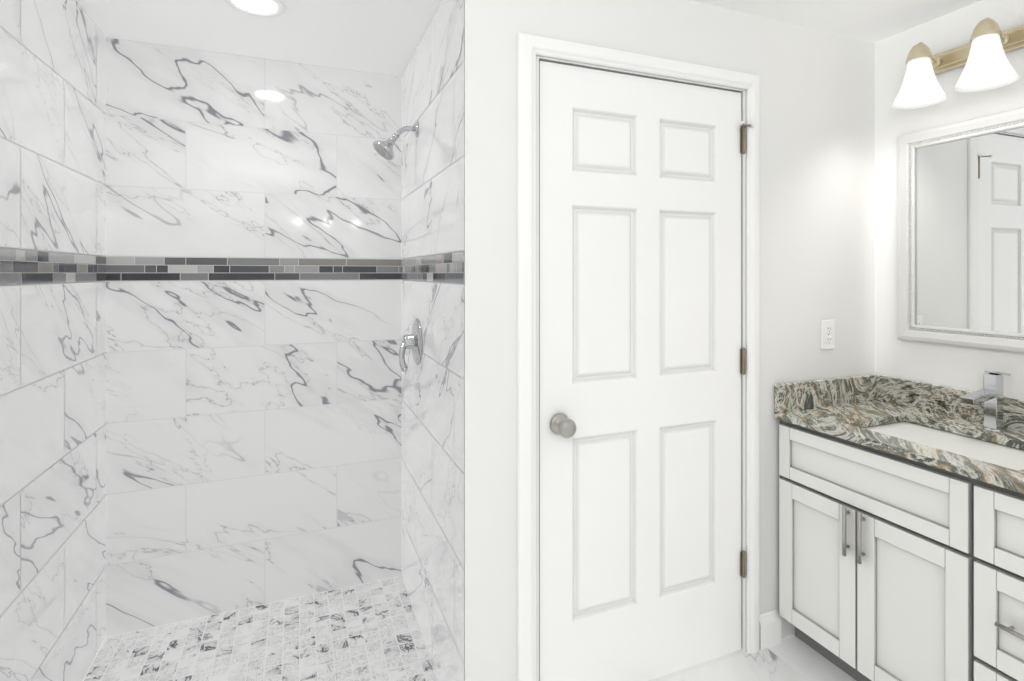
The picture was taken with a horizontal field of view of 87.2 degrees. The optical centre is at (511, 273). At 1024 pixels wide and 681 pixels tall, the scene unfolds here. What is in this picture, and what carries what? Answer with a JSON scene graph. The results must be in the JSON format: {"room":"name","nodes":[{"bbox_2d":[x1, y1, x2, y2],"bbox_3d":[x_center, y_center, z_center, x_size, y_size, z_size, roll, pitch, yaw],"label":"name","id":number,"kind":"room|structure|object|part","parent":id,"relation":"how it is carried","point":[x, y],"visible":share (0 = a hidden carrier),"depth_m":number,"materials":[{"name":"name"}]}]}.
{"room":"bathroom","nodes":[
{"label":"bathroom","id":0,"kind":"room"},
{"bbox_2d":[105,576,398,637],"bbox_3d":[-1.018,0.282,2.361,1.245,2.455,0.100,0,0,-22],"label":"wall","id":1,"kind":"structure","parent":0,"point":[247,607],"depth_m":2.27,"materials":[{"name":"tile"}]},
{"bbox_2d":[105,37,401,635],"bbox_3d":[-1.045,0.247,2.294,1.145,2.325,0.002,0,0,-22],"label":"tiles","id":2,"kind":"structure","parent":1,"relation":"attached to","point":[253,443],"depth_m":2.26,"materials":[{"name":"tile"}]},
{"bbox_2d":[105,256,401,280],"bbox_3d":[-1.045,-0.017,2.294,1.145,0.098,0.002,0,0,-22],"label":"band","id":3,"kind":"object","parent":2,"relation":"attached to","point":[124,268],"visible":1,"depth_m":2.27,"materials":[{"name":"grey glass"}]},
{"bbox_2d":[83,576,794,680],"bbox_3d":[0.492,1.452,0.798,3.095,0.146,3.920,0,0,-22],"label":"floor","id":4,"kind":"structure","parent":0,"point":[693,667],"depth_m":1.90,"materials":[{"name":"white tile"}]},
{"bbox_2d":[84,576,436,680],"bbox_3d":[-0.860,1.411,1.830,1.137,0.002,0.996,0,0,-22],"label":"mosaic","id":5,"kind":"object","parent":4,"relation":"on","point":[367,632],"visible":1,"depth_m":2.04,"materials":[{"name":"tile"}]},
{"bbox_2d":[465,0,874,680],"bbox_3d":[0.707,0.215,1.943,1.850,2.320,0.113,0,0,-22],"label":"wall","id":6,"kind":"structure","parent":0,"point":[815,176],"depth_m":1.93,"materials":[{"name":"paint"}]},
{"bbox_2d":[518,32,758,680],"bbox_3d":[0.444,0.326,1.836,0.953,2.098,0.119,0,0,-22],"label":"door frame","id":7,"kind":"structure","parent":6,"relation":"attached to","point":[531,48],"depth_m":1.66,"materials":[{"name":"paint"}]},
{"bbox_2d":[539,61,750,680],"bbox_3d":[0.478,0.356,1.789,0.830,2.018,0.107,0,0,-22],"label":"door","id":8,"kind":"structure","parent":6,"relation":"in","point":[639,373],"depth_m":1.79,"materials":[{"name":"paint"}]},
{"bbox_3d":[0.160,0.470,1.644,0.066,0.066,0.073,0,0,-22],"label":"knob","id":9,"kind":"part","parent":8,"relation":"part of","materials":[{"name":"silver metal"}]},
{"bbox_3d":[0.834,0.283,1.929,0.065,1.636,0.040,0,0,-22],"label":"door hinges","id":10,"kind":"part","parent":8,"relation":"part of","materials":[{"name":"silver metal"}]},
{"bbox_2d":[821,320,834,348],"bbox_3d":[1.237,0.240,2.102,0.070,0.114,0.008,0,0,-22],"label":"electrical outlet","id":11,"kind":"object","parent":6,"relation":"attached to","point":[827,334],"visible":1,"depth_m":2.10,"materials":[{"name":"white plastic"}]},
{"bbox_2d":[662,636,855,680],"bbox_3d":[1.055,1.376,0.527,2.050,0.002,2.800,0,0,-22],"label":"floor","id":12,"kind":"structure","parent":0,"point":[793,658],"depth_m":1.87,"materials":[{"name":"white tile"}]},
{"bbox_2d":[774,370,1023,680],"bbox_3d":[1.396,0.846,1.668,0.567,1.058,0.927,0,0,-22],"label":"bathroom vanity","id":13,"kind":"object","parent":12,"relation":"on","point":[901,529],"visible":1,"depth_m":1.67,"materials":[{"name":"white wood"}]},
{"bbox_2d":[774,373,1023,527],"bbox_3d":[1.403,0.476,1.671,0.552,0.127,0.927,0,0,-22],"label":"countertop","id":14,"kind":"structure","parent":13,"relation":"on","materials":[{"name":"stone"}]},
{"bbox_2d":[960,370,1010,432],"bbox_3d":[1.541,0.416,1.746,0.205,0.198,0.052,0,0,-22],"label":"faucet","id":15,"kind":"object","parent":14,"relation":"on","point":[996,407],"depth_m":1.75,"materials":[{"name":"silver metal"}]},
{"bbox_2d":[692,0,980,42],"bbox_3d":[0.474,-0.995,0.845,3.095,0.100,4.020,0,0,-22],"label":"ceiling","id":16,"kind":"structure","parent":0,"point":[874,21],"depth_m":1.95,"materials":[{"name":"paint"}]},
{"bbox_2d":[76,0,441,76],"bbox_3d":[-0.861,-0.930,1.832,1.145,0.031,1.000,0,0,-22],"label":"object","id":17,"kind":"object","parent":16,"relation":"attached to","point":[384,37],"visible":1,"depth_m":2.01,"materials":[{"name":"paint"}]},
{"bbox_2d":[225,0,284,16],"bbox_3d":[-0.869,-0.921,1.818,0.186,0.027,0.186,0,0,-22],"label":"recessed light","id":18,"kind":"object","parent":17,"relation":"attached to","point":[265,8],"visible":1,"depth_m":1.84,"materials":[{"name":"paint"}]},
{"bbox_2d":[875,0,1023,399],"bbox_3d":[2.072,0.215,0.878,0.100,2.320,2.900,0,0,-22],"label":"wall","id":19,"kind":"structure","parent":0,"point":[959,367],"depth_m":2.03,"materials":[{"name":"paint"}]},
{"bbox_2d":[892,17,1023,108],"bbox_3d":[1.559,-0.723,1.754,0.203,0.218,0.604,0,0,-22],"label":"sconce","id":20,"kind":"object","parent":19,"relation":"attached to","point":[981,57],"visible":1,"depth_m":1.81,"materials":[{"name":"white glass"}]},
{"bbox_2d":[897,107,1023,352],"bbox_3d":[1.644,-0.140,1.784,0.024,0.797,0.700,0,0,-22],"label":"mirror","id":21,"kind":"object","parent":19,"relation":"attached to","point":[960,233],"visible":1,"depth_m":1.91,"materials":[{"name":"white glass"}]},
{"bbox_3d":[-0.918,0.215,0.291,0.100,2.320,4.020,0,0,-22],"label":"wall","id":22,"kind":"structure","parent":0,"visible":0},
{"bbox_2d":[0,0,105,680],"bbox_3d":[-1.221,0.247,1.193,0.002,2.325,1.920,0,0,-22],"label":"tiles","id":23,"kind":"structure","parent":22,"relation":"attached to","point":[52,362],"depth_m":1.63,"materials":[{"name":"tile"}]},
{"bbox_2d":[0,247,105,285],"bbox_3d":[-1.221,-0.017,1.193,0.002,0.098,1.920,0,0,-22],"label":"band","id":24,"kind":"object","parent":23,"relation":"attached to","point":[25,265],"visible":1,"depth_m":1.59,"materials":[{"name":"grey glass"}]},
{"bbox_3d":[-0.297,0.283,2.099,0.100,2.455,0.920,0,0,-22],"label":"wall","id":25,"kind":"structure","parent":0,"visible":0},
{"bbox_2d":[401,0,464,680],"bbox_3d":[-0.327,0.247,2.033,0.002,2.325,1.020,0,0,-22],"label":"tiles","id":26,"kind":"structure","parent":25,"relation":"attached to","point":[433,380],"depth_m":1.87,"materials":[{"name":"tile"}]},
{"bbox_2d":[373,122,418,159],"bbox_3d":[-0.460,-0.528,2.127,0.175,0.162,0.096,0,0,-22],"label":"shower head","id":27,"kind":"object","parent":26,"relation":"attached to","point":[383,149],"visible":1,"depth_m":2.12},
{"bbox_2d":[399,319,421,371],"bbox_3d":[-0.419,0.283,2.150,0.082,0.200,0.184,0,0,-22],"label":"shower valve","id":28,"kind":"object","parent":26,"relation":"attached to","point":[413,340],"visible":1,"depth_m":2.12,"materials":[{"name":"silver metal"}]},
{"bbox_2d":[401,251,464,283],"bbox_3d":[-0.327,-0.017,2.033,0.002,0.098,1.020,0,0,-22],"label":"band","id":29,"kind":"object","parent":26,"relation":"attached to","point":[412,270],"visible":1,"depth_m":1.87,"materials":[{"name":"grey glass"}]}
]}

